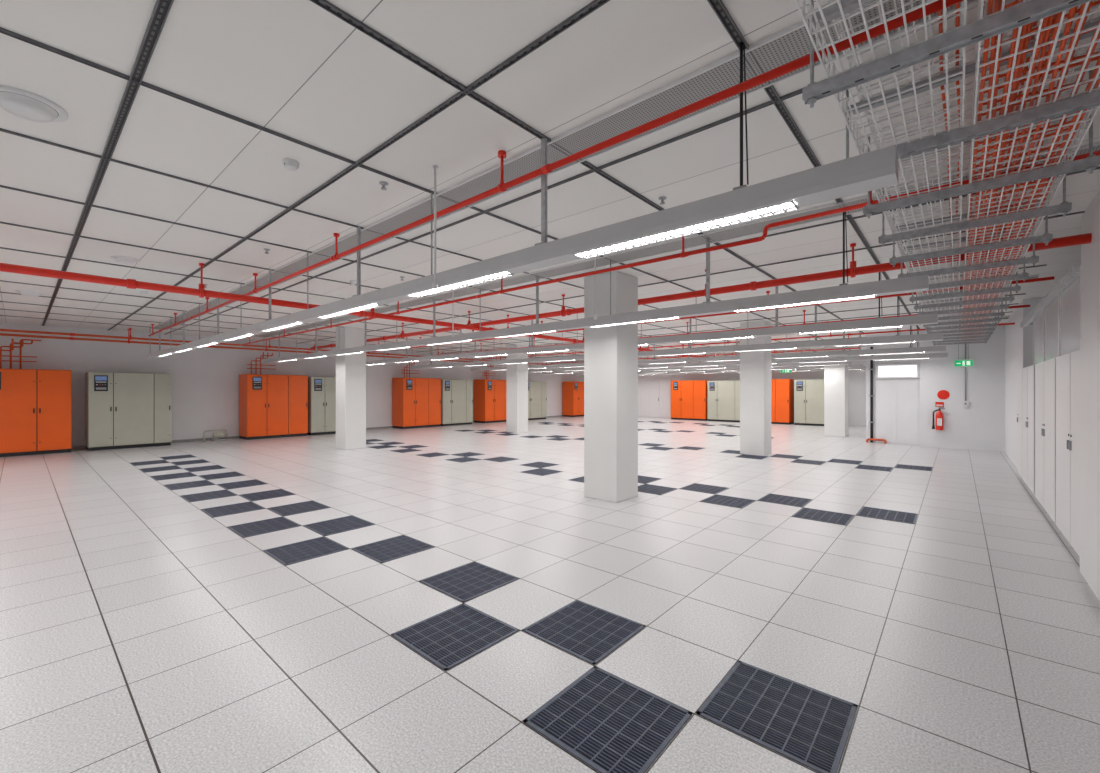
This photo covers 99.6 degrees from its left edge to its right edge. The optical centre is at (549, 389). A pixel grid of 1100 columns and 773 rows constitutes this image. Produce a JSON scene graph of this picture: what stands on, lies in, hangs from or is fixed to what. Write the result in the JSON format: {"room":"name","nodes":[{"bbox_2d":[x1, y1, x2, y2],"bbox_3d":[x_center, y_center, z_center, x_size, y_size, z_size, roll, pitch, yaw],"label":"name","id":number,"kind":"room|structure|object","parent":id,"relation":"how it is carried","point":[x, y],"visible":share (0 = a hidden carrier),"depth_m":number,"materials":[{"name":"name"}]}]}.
{"room":"data center","nodes":[
{"label":"data center","id":0,"kind":"room"},
{"bbox_2d":[0,322,583,446],"bbox_3d":[-6.825,-0.045,19.531,0.200,3.270,28.400,0,0,41],"label":"wall","id":1,"kind":"structure","parent":0,"point":[205,381],"depth_m":14.67,"materials":[{"name":"paint"}]},
{"bbox_2d":[72,415,562,448],"bbox_3d":[-6.745,1.555,19.461,0.012,0.070,28.400,0,0,41],"label":"baseboard","id":2,"kind":"structure","parent":1,"relation":"attached to","point":[230,437],"depth_m":14.65,"materials":[{"name":"grey plastic"}]},
{"bbox_2d":[0,416,1099,772],"bbox_3d":[0.530,1.640,13.092,19.750,0.100,28.800,0,0,41],"label":"floor","id":3,"kind":"structure","parent":0,"point":[140,632],"depth_m":3.43,"materials":[{"name":"tile"}]},
{"bbox_2d":[0,368,71,456],"bbox_3d":[-13.161,0.540,11.382,0.860,2.100,1.990,0,0,41],"label":"tall cabinet","id":4,"kind":"object","parent":3,"relation":"on","point":[36,404],"visible":1,"depth_m":11.38,"materials":[{"name":"orange metal"}]},
{"bbox_2d":[0,338,40,368],"bbox_3d":[-13.178,-0.894,11.435,0.218,0.767,0.946,0,0,31],"label":"pipes","id":5,"kind":"object","parent":4,"relation":"on","point":[12,343],"visible":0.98,"depth_m":11.43,"materials":[{"name":"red metal"}]},
{"bbox_2d":[85,372,171,450],"bbox_3d":[-11.745,0.560,13.000,0.860,2.060,1.710,0,0,41],"label":"tall cabinet","id":6,"kind":"object","parent":3,"relation":"on","point":[123,410],"visible":1,"depth_m":12.66,"materials":[{"name":"beige metal"}]},
{"bbox_2d":[203,429,228,441],"bbox_3d":[-10.429,1.413,14.503,0.300,0.355,0.635,0,0,41],"label":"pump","id":7,"kind":"object","parent":3,"relation":"on","point":[220,436],"visible":1,"depth_m":14.51,"materials":[{"name":"grey metal"}]},
{"bbox_2d":[239,374,307,439],"bbox_3d":[-9.334,0.540,15.754,0.860,2.100,1.850,0,0,41],"label":"tall cabinet","id":8,"kind":"object","parent":3,"relation":"on","point":[270,406],"visible":1,"depth_m":15.34,"materials":[{"name":"orange metal"}]},
{"bbox_2d":[247,352,275,373],"bbox_3d":[-9.600,-0.885,15.481,0.176,0.749,0.850,0,0,41],"label":"pipes","id":9,"kind":"object","parent":8,"relation":"on","point":[263,355],"visible":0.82,"depth_m":15.42,"materials":[{"name":"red metal"}]},
{"bbox_2d":[307,377,335,434],"bbox_3d":[-8.099,0.560,17.165,0.860,2.060,1.700,0,0,41],"label":"tall cabinet","id":10,"kind":"object","parent":3,"relation":"on","point":[321,390],"visible":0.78,"depth_m":16.52,"materials":[{"name":"beige metal"}]},
{"bbox_2d":[336,327,365,449],"bbox_3d":[-5.452,-0.045,12.734,0.580,3.270,0.580,0,0,41],"label":"column","id":11,"kind":"structure","parent":3,"relation":"on","point":[350,368],"depth_m":12.51,"materials":[{"name":"paint"}]},
{"bbox_2d":[392,378,440,428],"bbox_3d":[-5.685,0.540,19.922,0.860,2.100,1.850,0,0,41],"label":"tall cabinet","id":12,"kind":"object","parent":3,"relation":"on","point":[416,402],"visible":1,"depth_m":19.47,"materials":[{"name":"orange metal"}]},
{"bbox_2d":[440,379,472,425],"bbox_3d":[-4.453,0.560,21.329,0.860,2.060,1.690,0,0,41],"label":"tall cabinet","id":13,"kind":"object","parent":3,"relation":"on","point":[456,395],"visible":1,"depth_m":20.98,"materials":[{"name":"beige metal"}]},
{"bbox_2d":[474,379,505,422],"bbox_3d":[-2.784,0.540,23.236,0.860,2.100,1.900,0,0,41],"label":"tall cabinet","id":14,"kind":"object","parent":3,"relation":"on","point":[489,395],"visible":0.78,"depth_m":22.63,"materials":[{"name":"orange metal"}]},
{"bbox_2d":[130,455,857,772],"bbox_3d":[-4.031,1.587,6.433,13.788,0.006,1.188,0,0,41],"label":"floor tiles","id":15,"kind":"structure","parent":3,"relation":"on","point":[610,723],"depth_m":2.52,"materials":[{"name":"metal"}]},
{"bbox_2d":[506,345,527,432],"bbox_3d":[-1.236,-0.045,17.549,0.580,3.270,0.580,0,0,41],"label":"column","id":16,"kind":"structure","parent":3,"relation":"on","point":[516,374],"depth_m":17.34,"materials":[{"name":"paint"}]},
{"bbox_2d":[528,381,546,419],"bbox_3d":[-1.071,0.560,25.193,0.860,2.060,1.800,0,0,41],"label":"tall cabinet","id":17,"kind":"object","parent":3,"relation":"on","point":[537,390],"visible":0.71,"depth_m":25.03,"materials":[{"name":"beige metal"}]},
{"bbox_2d":[562,381,583,416],"bbox_3d":[1.597,0.540,28.240,0.860,2.100,1.600,0,0,41],"label":"tall cabinet","id":18,"kind":"object","parent":3,"relation":"on","point":[572,391],"visible":0.77,"depth_m":27.67,"materials":[{"name":"orange metal"}]},
{"bbox_2d":[584,271,637,502],"bbox_3d":[0.913,-0.045,6.949,0.580,3.270,0.580,0,0,41],"label":"column","id":19,"kind":"structure","parent":3,"relation":"on","point":[610,352],"depth_m":6.73,"materials":[{"name":"paint"}]},
{"bbox_2d":[366,439,917,525],"bbox_3d":[-0.869,1.587,10.044,13.788,0.006,1.188,0,0,41],"label":"floor vent","id":20,"kind":"object","parent":3,"relation":"on","point":[805,513],"depth_m":6.85,"materials":[{"name":"metal"}]},
{"bbox_2d":[538,422,772,438],"bbox_3d":[3.423,1.587,19.046,10.788,0.006,1.188,0,0,41],"label":"floor vent","id":21,"kind":"object","parent":3,"relation":"on","point":[545,423],"depth_m":18.01,"materials":[{"name":"metal"}]},
{"bbox_2d":[638,421,739,426],"bbox_3d":[5.286,1.587,22.997,8.388,0.006,1.188,0,0,41],"label":"floor vent","id":22,"kind":"object","parent":3,"relation":"on","point":[704,424],"depth_m":22.36,"materials":[{"name":"metal"}]},
{"bbox_2d":[671,380,711,420],"bbox_3d":[7.541,0.540,24.897,1.950,2.100,0.860,0,0,41],"label":"tall cabinet","id":23,"kind":"object","parent":3,"relation":"on","point":[689,398],"visible":0.99,"depth_m":24.52,"materials":[{"name":"orange metal"}]},
{"bbox_2d":[456,430,932,471],"bbox_3d":[2.067,1.587,13.854,14.388,0.006,1.188,0,0,41],"label":"floor vent","id":24,"kind":"object","parent":3,"relation":"on","point":[555,437],"depth_m":10.94,"materials":[{"name":"metal"}]},
{"bbox_2d":[708,380,739,421],"bbox_3d":[9.031,0.560,23.593,1.810,2.060,0.860,0,0,41],"label":"tall cabinet","id":25,"kind":"object","parent":3,"relation":"on","point":[723,396],"visible":0.78,"depth_m":23.30,"materials":[{"name":"beige metal"}]},
{"bbox_2d":[740,321,770,455],"bbox_3d":[5.145,-0.045,11.631,0.580,3.270,0.580,0,0,41],"label":"column","id":26,"kind":"structure","parent":3,"relation":"on","point":[755,366],"depth_m":11.41,"materials":[{"name":"paint"}]},
{"bbox_2d":[771,379,793,424],"bbox_3d":[10.589,0.540,22.229,1.750,2.100,0.860,0,0,41],"label":"tall cabinet","id":27,"kind":"object","parent":3,"relation":"on","point":[782,390],"visible":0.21,"depth_m":21.62,"materials":[{"name":"orange metal"}]},
{"bbox_2d":[794,379,823,425],"bbox_3d":[12.037,0.560,20.961,1.700,2.060,0.860,0,0,41],"label":"tall cabinet","id":28,"kind":"object","parent":3,"relation":"on","point":[808,394],"visible":0.75,"depth_m":20.80,"materials":[{"name":"beige metal"}]},
{"bbox_2d":[824,346,847,436],"bbox_3d":[9.946,-0.045,16.159,0.620,3.270,0.620,0,0,41],"label":"column","id":29,"kind":"structure","parent":3,"relation":"on","point":[835,376],"depth_m":15.93,"materials":[{"name":"paint"}]},
{"bbox_2d":[1017,364,1034,494],"bbox_3d":[8.050,0.605,7.506,0.574,1.970,2.400,0,0,41],"label":"cupboard","id":30,"kind":"object","parent":3,"relation":"on","point":[1026,376],"visible":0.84,"depth_m":7.39,"materials":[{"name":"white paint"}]},
{"bbox_2d":[1005,297,1046,468],"bbox_3d":[10.410,-0.045,10.092,0.530,3.270,4.400,0,0,41],"label":"wall","id":31,"kind":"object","parent":3,"relation":"on","point":[1018,340],"depth_m":9.90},
{"bbox_2d":[1035,357,1057,526],"bbox_3d":[6.568,0.605,5.813,0.574,1.970,1.800,0,0,41],"label":"cupboard","id":32,"kind":"object","parent":3,"relation":"on","point":[1045,371],"visible":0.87,"depth_m":5.82,"materials":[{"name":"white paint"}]},
{"bbox_2d":[1056,350,1079,555],"bbox_3d":[5.349,0.605,4.421,0.574,1.970,1.800,0,0,41],"label":"cupboard","id":33,"kind":"object","parent":3,"relation":"on","point":[1067,365],"visible":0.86,"depth_m":4.67,"materials":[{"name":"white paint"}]},
{"bbox_2d":[1033,272,1080,364],"bbox_3d":[6.428,-0.766,5.935,0.045,0.768,3.800,0,0,41],"label":"screen","id":34,"kind":"object","parent":33,"relation":"on","point":[1057,329],"visible":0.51,"depth_m":5.50,"materials":[{"name":"grey metal"}]},
{"bbox_2d":[1080,331,1099,600],"bbox_3d":[4.026,0.575,2.962,0.644,2.030,1.960,0,0,41],"label":"cupboard","id":35,"kind":"object","parent":3,"relation":"on","point":[1090,344],"visible":1,"depth_m":3.58,"materials":[{"name":"white metal"}]},
{"bbox_2d":[0,0,1099,362],"bbox_3d":[0.530,-1.730,13.092,19.750,0.100,28.800,0,0,41],"label":"ceiling","id":36,"kind":"structure","parent":0,"point":[295,69],"depth_m":3.29,"materials":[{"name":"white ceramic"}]},
{"bbox_2d":[15,290,44,296],"bbox_3d":[-8.906,-1.646,7.969,0.340,0.068,0.340,0,0,41],"label":"ceiling vent","id":37,"kind":"object","parent":36,"relation":"in","point":[23,292],"visible":1,"depth_m":7.90,"materials":[{"name":"white plastic"}]},
{"bbox_2d":[0,85,67,122],"bbox_3d":[-3.065,-1.646,2.723,0.340,0.068,0.340,0,0,41],"label":"ceiling vent","id":38,"kind":"object","parent":36,"relation":"in","point":[24,104],"visible":1,"depth_m":2.68,"materials":[{"name":"white plastic"}]},
{"bbox_2d":[42,0,173,325],"bbox_3d":[-6.123,-1.672,5.910,18.800,0.015,0.046,0,0,41],"label":"rail","id":39,"kind":"object","parent":36,"relation":"attached to","point":[161,10],"depth_m":2.76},
{"bbox_2d":[111,255,139,264],"bbox_3d":[-5.426,-1.646,5.947,0.280,0.068,0.280,0,0,41],"label":"ceiling vent","id":40,"kind":"object","parent":36,"relation":"in","point":[125,260],"visible":1,"depth_m":5.89,"materials":[{"name":"white plastic"}]},
{"bbox_2d":[0,328,551,364],"bbox_3d":[-6.623,-1.523,18.092,0.086,0.313,26.500,0,0,41],"label":"pipe","id":41,"kind":"object","parent":36,"relation":"hanging from","point":[5,330],"visible":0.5,"depth_m":13.17,"materials":[{"name":"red metal"}]},
{"bbox_2d":[2,309,550,355],"bbox_3d":[-4.465,-1.673,17.465,0.018,0.014,28.400,0,0,41],"label":"rail","id":42,"kind":"object","parent":36,"relation":"attached to","point":[2,309],"depth_m":11.31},
{"bbox_2d":[0,301,574,354],"bbox_3d":[-3.502,-1.673,16.622,0.018,0.014,28.400,0,0,41],"label":"rail","id":43,"kind":"object","parent":36,"relation":"attached to","point":[0,301],"depth_m":10.43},
{"bbox_2d":[0,329,577,367],"bbox_3d":[-6.849,-1.483,18.289,0.086,0.393,26.500,0,0,41],"label":"pipe","id":44,"kind":"object","parent":36,"relation":"hanging from","point":[1,334],"visible":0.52,"depth_m":13.19,"materials":[{"name":"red metal"}]},
{"bbox_2d":[0,315,579,360],"bbox_3d":[-5.428,-1.673,18.309,0.018,0.014,28.400,0,0,41],"label":"rail","id":45,"kind":"object","parent":36,"relation":"attached to","point":[0,315],"depth_m":12.24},
{"bbox_2d":[282,158,298,170],"bbox_3d":[-1.907,-1.653,3.424,0.110,0.054,0.110,0,0,41],"label":"smoke detector","id":46,"kind":"object","parent":36,"relation":"attached to","point":[290,164],"visible":1,"depth_m":3.39,"materials":[{"name":"white plastic"}]},
{"bbox_2d":[254,315,361,337],"bbox_3d":[-6.700,-1.670,12.467,6.340,0.020,0.408,0,0,41],"label":"ceiling vent","id":47,"kind":"object","parent":36,"relation":"in","point":[345,317],"depth_m":12.02,"materials":[{"name":"grey metal"}]},
{"bbox_2d":[0,292,640,357],"bbox_3d":[-2.539,-1.673,15.779,0.018,0.014,28.400,0,0,41],"label":"rail","id":48,"kind":"object","parent":36,"relation":"attached to","point":[0,292],"depth_m":9.65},
{"bbox_2d":[0,280,664,356],"bbox_3d":[-1.576,-1.673,14.936,0.018,0.014,28.400,0,0,41],"label":"rail","id":49,"kind":"object","parent":36,"relation":"attached to","point":[0,280],"depth_m":8.66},
{"bbox_2d":[0,221,709,346],"bbox_3d":[1.313,-1.673,12.407,0.018,0.014,28.400,0,0,41],"label":"rail","id":50,"kind":"object","parent":36,"relation":"attached to","point":[0,221],"depth_m":5.76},
{"bbox_2d":[107,0,609,330],"bbox_3d":[-5.309,-1.672,6.840,18.800,0.015,0.032,0,0,41],"label":"rail","id":51,"kind":"object","parent":36,"relation":"attached to","point":[594,5],"depth_m":2.77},
{"bbox_2d":[0,247,725,355],"bbox_3d":[0.350,-1.673,13.250,0.018,0.014,28.400,0,0,41],"label":"rail","id":52,"kind":"object","parent":36,"relation":"attached to","point":[0,247],"depth_m":6.77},
{"bbox_2d":[0,263,727,361],"bbox_3d":[0.412,-1.453,11.933,0.130,0.455,26.500,0,0,41],"label":"pipe","id":53,"kind":"object","parent":36,"relation":"hanging from","point":[201,292],"visible":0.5,"depth_m":6.17,"materials":[{"name":"metal"}]},
{"bbox_2d":[226,144,540,295],"bbox_3d":[-2.673,-1.670,5.678,7.264,0.020,0.382,0,0,41],"label":"ceiling vent","id":54,"kind":"object","parent":36,"relation":"in","point":[528,161],"depth_m":4.37,"materials":[{"name":"grey metal"}]},
{"bbox_2d":[0,185,781,352],"bbox_3d":[2.276,-1.673,11.564,0.018,0.014,28.400,0,0,41],"label":"rail","id":55,"kind":"object","parent":36,"relation":"attached to","point":[2,186],"depth_m":4.85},
{"bbox_2d":[0,128,815,351],"bbox_3d":[3.239,-1.673,10.720,0.018,0.014,28.400,0,0,41],"label":"rail","id":56,"kind":"object","parent":36,"relation":"attached to","point":[3,130],"depth_m":3.84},
{"bbox_2d":[403,362,418,377],"bbox_3d":[-5.911,-0.885,19.695,0.176,0.749,0.850,0,0,41],"label":"pipes","id":57,"kind":"object","parent":36,"relation":"hanging from","point":[404,370],"visible":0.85,"depth_m":19.72,"materials":[{"name":"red metal"}]},
{"bbox_2d":[0,27,849,349],"bbox_3d":[4.203,-1.673,9.877,0.026,0.014,28.400,0,0,41],"label":"rail","id":58,"kind":"object","parent":36,"relation":"attached to","point":[4,31],"depth_m":2.86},
{"bbox_2d":[432,165,437,288],"bbox_3d":[-0.863,-1.220,3.493,0.040,0.920,0.040,0,0,41],"label":"conduit","id":59,"kind":"object","parent":36,"relation":"hanging from","point":[434,284],"depth_m":3.49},
{"bbox_2d":[452,289,453,336],"bbox_3d":[-1.560,-1.270,7.479,0.040,0.820,0.040,0,0,41],"label":"conduit","id":60,"kind":"object","parent":36,"relation":"hanging from","point":[453,289],"depth_m":7.48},
{"bbox_2d":[366,329,583,364],"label":"pendant light","id":61,"kind":"object","parent":36,"relation":"hanging from","point":[567,347],"depth_m":11.40,"materials":[{"name":"white"}]},
{"bbox_2d":[470,356,505,370],"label":"pendant light","id":62,"kind":"object","parent":36,"relation":"hanging from","point":[491,368],"depth_m":19.71,"materials":[{"name":"white"}]},
{"bbox_2d":[164,80,822,334],"bbox_3d":[-4.496,-1.672,7.769,18.800,0.015,0.022,0,0,41],"label":"rail","id":63,"kind":"object","parent":36,"relation":"attached to","point":[797,92],"depth_m":3.57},
{"bbox_2d":[410,346,583,368],"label":"pendant light","id":64,"kind":"object","parent":36,"relation":"hanging from","point":[578,357],"depth_m":14.74,"materials":[{"name":"white"}]},
{"bbox_2d":[147,42,897,358],"bbox_3d":[-4.647,-1.255,7.125,16.020,0.850,0.130,0,0,41],"label":"pendant light","id":65,"kind":"object","parent":36,"relation":"hanging from","point":[877,169],"visible":0.99,"depth_m":2.58,"materials":[{"name":"white"}]},
{"bbox_2d":[148,0,963,335],"bbox_3d":[-3.958,-1.541,6.455,17.340,0.279,0.058,0,0,41],"label":"pipe","id":66,"kind":"object","parent":36,"relation":"hanging from","point":[936,6],"visible":0.98,"depth_m":2.53,"materials":[{"name":"metal"}]},
{"bbox_2d":[528,351,583,371],"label":"pendant light","id":67,"kind":"object","parent":36,"relation":"hanging from","point":[575,368],"depth_m":20.50,"materials":[{"name":"white"}]},
{"bbox_2d":[528,353,583,368],"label":"pendant light","id":68,"kind":"object","parent":36,"relation":"hanging from","point":[535,366],"depth_m":17.30,"materials":[{"name":"white"}]},
{"bbox_2d":[541,370,583,373],"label":"pendant light","id":69,"kind":"object","parent":36,"relation":"hanging from","point":[554,372],"depth_m":23.23,"materials":[{"name":"white"}]},
{"bbox_2d":[310,0,863,332],"bbox_3d":[2.597,-1.673,6.100,0.038,0.014,20.600,0,0,41],"label":"rail","id":70,"kind":"object","parent":36,"relation":"attached to","point":[324,4],"depth_m":2.57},
{"bbox_2d":[261,212,928,362],"bbox_3d":[-2.869,-1.255,9.157,16.020,0.850,0.130,0,0,41],"label":"pendant light","id":71,"kind":"object","parent":36,"relation":"hanging from","point":[843,292],"visible":0.97,"depth_m":5.18,"materials":[{"name":"white"}]},
{"bbox_2d":[594,257,596,318],"bbox_3d":[0.547,-1.270,5.635,0.040,0.820,0.040,0,0,41],"label":"conduit","id":72,"kind":"object","parent":36,"relation":"hanging from","point":[595,316],"depth_m":5.63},
{"bbox_2d":[365,175,956,312],"bbox_3d":[-0.258,-1.670,6.827,9.375,0.020,0.411,0,0,41],"label":"ceiling vent","id":73,"kind":"object","parent":36,"relation":"in","point":[737,231],"depth_m":5.48,"materials":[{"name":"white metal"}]},
{"bbox_2d":[239,150,1099,345],"bbox_3d":[-2.817,-1.490,8.168,16.800,0.381,0.058,0,0,41],"label":"pipe","id":74,"kind":"object","parent":36,"relation":"hanging from","point":[682,254],"visible":0.74,"depth_m":4.49,"materials":[{"name":"metal"}]},
{"bbox_2d":[258,166,1099,340],"bbox_3d":[-2.869,-1.672,9.627,18.800,0.015,0.015,0,0,41],"label":"rail","id":75,"kind":"object","parent":36,"relation":"attached to","point":[1099,166],"depth_m":4.67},
{"bbox_2d":[638,353,739,370],"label":"pendant light","id":76,"kind":"object","parent":36,"relation":"hanging from","point":[738,366],"depth_m":18.67,"materials":[{"name":"white"}]},
{"bbox_2d":[638,352,739,363],"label":"pendant light","id":77,"kind":"object","parent":36,"relation":"hanging from","point":[722,358],"depth_m":13.81,"materials":[{"name":"white"}]},
{"bbox_2d":[638,354,739,367],"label":"pendant light","id":78,"kind":"object","parent":36,"relation":"hanging from","point":[688,364],"depth_m":16.47,"materials":[{"name":"white"}]},
{"bbox_2d":[638,368,739,372],"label":"pendant light","id":79,"kind":"object","parent":36,"relation":"hanging from","point":[727,369],"depth_m":21.32,"materials":[{"name":"white"}]},
{"bbox_2d":[638,371,739,374],"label":"pendant light","id":80,"kind":"object","parent":36,"relation":"hanging from","point":[705,371],"depth_m":23.65,"materials":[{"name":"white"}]},
{"bbox_2d":[297,211,1084,343],"bbox_3d":[-2.055,-1.672,10.557,18.800,0.015,0.015,0,0,41],"label":"rail","id":81,"kind":"object","parent":36,"relation":"hanging from","point":[1081,211],"depth_m":6.34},
{"bbox_2d":[310,233,1091,349],"bbox_3d":[-1.480,-1.488,9.695,16.800,0.385,0.130,0,0,41],"label":"pipe","id":82,"kind":"object","parent":36,"relation":"hanging from","point":[1080,239],"visible":0.77,"depth_m":5.90,"materials":[{"name":"metal"}]},
{"bbox_2d":[541,337,865,357],"bbox_3d":[4.137,-1.672,19.908,15.800,0.015,0.015,0,0,41],"label":"rail","id":83,"kind":"object","parent":36,"relation":"hanging from","point":[861,337],"depth_m":17.80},
{"bbox_2d":[550,347,858,363],"bbox_3d":[5.107,-1.516,19.718,13.509,0.329,0.058,0,0,41],"label":"pipe","id":84,"kind":"object","parent":36,"relation":"hanging from","point":[858,347],"visible":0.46,"depth_m":17.95,"materials":[{"name":"metal"}]},
{"bbox_2d":[372,276,1053,351],"bbox_3d":[-0.110,-1.516,11.261,16.800,0.329,0.058,0,0,41],"label":"pipe","id":85,"kind":"object","parent":36,"relation":"hanging from","point":[1044,278],"visible":0.45,"depth_m":7.68,"materials":[{"name":"metal"}]},
{"bbox_2d":[420,293,1025,351],"bbox_3d":[1.198,-1.672,14.273,18.800,0.015,0.015,0,0,41],"label":"rail","id":86,"kind":"object","parent":36,"relation":"hanging from","point":[1024,293],"depth_m":11.15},
{"bbox_2d":[440,303,1018,353],"bbox_3d":[2.012,-1.672,15.203,18.800,0.015,0.015,0,0,41],"label":"rail","id":87,"kind":"object","parent":36,"relation":"hanging from","point":[1016,303],"depth_m":11.68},
{"bbox_2d":[430,305,1029,355],"bbox_3d":[1.537,-1.516,13.142,16.800,0.329,0.058,0,0,41],"label":"pipe","id":88,"kind":"object","parent":36,"relation":"hanging from","point":[1018,306],"visible":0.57,"depth_m":10.31,"materials":[{"name":"metal"}]},
{"bbox_2d":[547,0,926,163],"bbox_3d":[0.724,-1.670,2.616,2.160,0.020,0.250,0,0,41],"label":"ceiling vent","id":89,"kind":"object","parent":36,"relation":"in","point":[780,48],"depth_m":2.53,"materials":[{"name":"grey metal"}]},
{"bbox_2d":[484,323,1014,358],"bbox_3d":[3.315,-1.516,15.173,16.800,0.329,0.058,0,0,41],"label":"pipe","id":90,"kind":"object","parent":36,"relation":"hanging from","point":[849,334],"visible":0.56,"depth_m":12.33,"materials":[{"name":"metal"}]},
{"bbox_2d":[547,5,954,175],"bbox_3d":[0.864,-1.670,2.803,2.376,0.020,0.047,0,0,41],"label":"ceiling vent","id":91,"kind":"object","parent":36,"relation":"in","point":[951,8],"depth_m":2.65,"materials":[{"name":"grey metal"}]},
{"bbox_2d":[638,296,937,345],"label":"pendant light","id":92,"kind":"object","parent":36,"relation":"hanging from","point":[879,322],"depth_m":6.81,"materials":[{"name":"white"}]},
{"bbox_2d":[638,327,942,356],"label":"pendant light","id":93,"kind":"object","parent":36,"relation":"hanging from","point":[898,338],"depth_m":9.10,"materials":[{"name":"white"}]},
{"bbox_2d":[771,366,823,369],"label":"pendant light","id":94,"kind":"object","parent":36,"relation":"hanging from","point":[772,368],"depth_m":18.46,"materials":[{"name":"white"}]},
{"bbox_2d":[771,358,851,366],"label":"pendant light","id":95,"kind":"object","parent":36,"relation":"hanging from","point":[842,362],"depth_m":15.85,"materials":[{"name":"white"}]},
{"bbox_2d":[707,0,919,328],"bbox_3d":[3.560,-1.673,5.257,0.040,0.014,20.600,0,0,41],"label":"rail","id":96,"kind":"object","parent":36,"relation":"attached to","point":[719,8],"depth_m":2.77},
{"bbox_2d":[771,343,945,358],"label":"pendant light","id":97,"kind":"object","parent":36,"relation":"hanging from","point":[910,349],"depth_m":10.99,"materials":[{"name":"white"}]},
{"bbox_2d":[771,353,947,363],"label":"pendant light","id":98,"kind":"object","parent":36,"relation":"hanging from","point":[884,357],"depth_m":13.06,"materials":[{"name":"white"}]},
{"bbox_2d":[802,0,1099,345],"bbox_3d":[5.132,-1.410,5.794,1.030,0.540,16.142,0,0,41],"label":"support","id":99,"kind":"object","parent":36,"relation":"hanging from","point":[1031,11],"visible":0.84,"depth_m":2.48,"materials":[{"name":"metal"}]},
{"bbox_2d":[794,0,966,342],"bbox_3d":[4.936,-1.277,5.912,0.406,0.116,17.406,0,0,41],"label":"basket tray","id":100,"kind":"object","parent":99,"relation":"on","point":[811,10],"visible":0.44,"depth_m":2.06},
{"bbox_2d":[808,0,1099,333],"bbox_3d":[5.106,-1.529,5.764,0.990,0.128,17.406,0,0,41],"label":"basket tray","id":101,"kind":"object","parent":99,"relation":"on","point":[832,12],"visible":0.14,"depth_m":2.38,"materials":[{"name":"metal"}]},
{"bbox_2d":[960,0,1099,341],"bbox_3d":[5.268,-1.277,5.622,0.406,0.116,17.406,0,0,41],"label":"basket tray","id":102,"kind":"object","parent":99,"relation":"on","point":[1088,112],"visible":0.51,"depth_m":2.27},
{"bbox_2d":[938,0,1099,338],"bbox_3d":[5.068,-1.385,5.502,0.511,0.302,16.956,0,0,41],"label":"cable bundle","id":103,"kind":"object","parent":102,"relation":"in","point":[1053,19],"visible":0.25,"depth_m":2.11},
{"bbox_2d":[954,336,973,366],"bbox_3d":[10.979,-1.145,12.344,0.400,1.070,0.072,0,0,41],"label":"exit sign","id":104,"kind":"object","parent":36,"relation":"hanging from","point":[968,362],"visible":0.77,"depth_m":12.31,"materials":[{"name":"green plastic"}]},
{"bbox_2d":[638,355,865,425],"bbox_3d":[9.949,-0.045,23.852,19.750,3.270,0.200,0,0,41],"label":"wall","id":105,"kind":"structure","parent":0,"point":[856,378],"depth_m":22.12,"materials":[{"name":"paint"}]},
{"bbox_2d":[649,379,670,417],"bbox_3d":[6.336,0.490,26.822,1.400,2.200,0.090,0,0,41],"label":"door","id":106,"kind":"structure","parent":105,"relation":"attached to","point":[659,389],"depth_m":26.77,"materials":[{"name":"white paint"}]},
{"bbox_2d":[866,332,919,441],"bbox_3d":[12.584,-0.045,16.561,1.320,3.270,7.300,0,0,41],"label":"wall","id":107,"kind":"structure","parent":0,"point":[893,345],"depth_m":14.09,"materials":[{"name":"paint"}]},
{"bbox_2d":[869,347,873,442],"bbox_3d":[9.767,0.140,14.117,0.120,2.900,0.090,0,0,41],"label":"pipe","id":108,"kind":"object","parent":107,"relation":"attached to","point":[871,369],"visible":1,"depth_m":14.09,"materials":[{"name":"plastic"}]},
{"bbox_2d":[876,379,919,444],"bbox_3d":[10.244,0.640,13.713,1.050,1.900,0.070,0,0,41],"label":"door","id":109,"kind":"structure","parent":107,"relation":"in","point":[897,401],"depth_m":13.67,"materials":[{"name":"white paint"}]},
{"bbox_2d":[876,363,919,378],"bbox_3d":[10.240,-0.555,13.709,1.050,0.430,0.080,0,0,41],"label":"window","id":110,"kind":"structure","parent":107,"relation":"in","point":[911,370],"depth_m":13.67,"materials":[{"name":"white glass"}]},
{"bbox_2d":[920,325,1004,451],"bbox_3d":[13.772,-0.045,15.223,2.230,3.270,7.750,0,0,41],"label":"wall","id":111,"kind":"structure","parent":0,"point":[980,426],"depth_m":12.40,"materials":[{"name":"paint"}]},
{"bbox_2d":[932,407,944,429],"bbox_3d":[10.614,0.777,12.713,0.275,0.625,0.187,0,0,41],"label":"fire extinguisher","id":112,"kind":"object","parent":111,"relation":"attached to","point":[939,415],"visible":1,"depth_m":12.65,"materials":[{"name":"red paint"}]},
{"bbox_2d":[937,390,949,399],"bbox_3d":[10.751,0.130,12.706,0.258,0.258,0.016,0,0,41],"label":"sign","id":113,"kind":"object","parent":111,"relation":"attached to","point":[943,394],"visible":1,"depth_m":12.70,"materials":[{"name":"red paint"}]},
{"bbox_2d":[963,344,968,406],"bbox_3d":[11.076,-0.615,12.394,0.120,2.130,0.058,0,0,41],"label":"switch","id":114,"kind":"object","parent":111,"relation":"attached to","point":[965,403],"visible":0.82,"depth_m":12.39,"materials":[{"name":"grey plastic"}]},
{"bbox_2d":[1081,190,1099,337],"bbox_3d":[4.095,-1.032,2.894,0.550,1.295,3.750,0,0,41],"label":"wall","id":115,"kind":"structure","parent":0,"point":[1090,220],"depth_m":4.14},
{"bbox_3d":[7.885,-0.045,6.654,0.200,3.270,28.400,0,0,41],"label":"wall","id":116,"kind":"structure","parent":0,"visible":0},
{"bbox_2d":[1020,263,1080,326],"bbox_3d":[7.130,-1.195,6.384,0.580,0.090,5.480,0,0,41],"label":"hook rail","id":117,"kind":"object","parent":116,"relation":"attached to","point":[1074,275],"visible":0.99,"depth_m":5.71,"materials":[{"name":"grey metal"}]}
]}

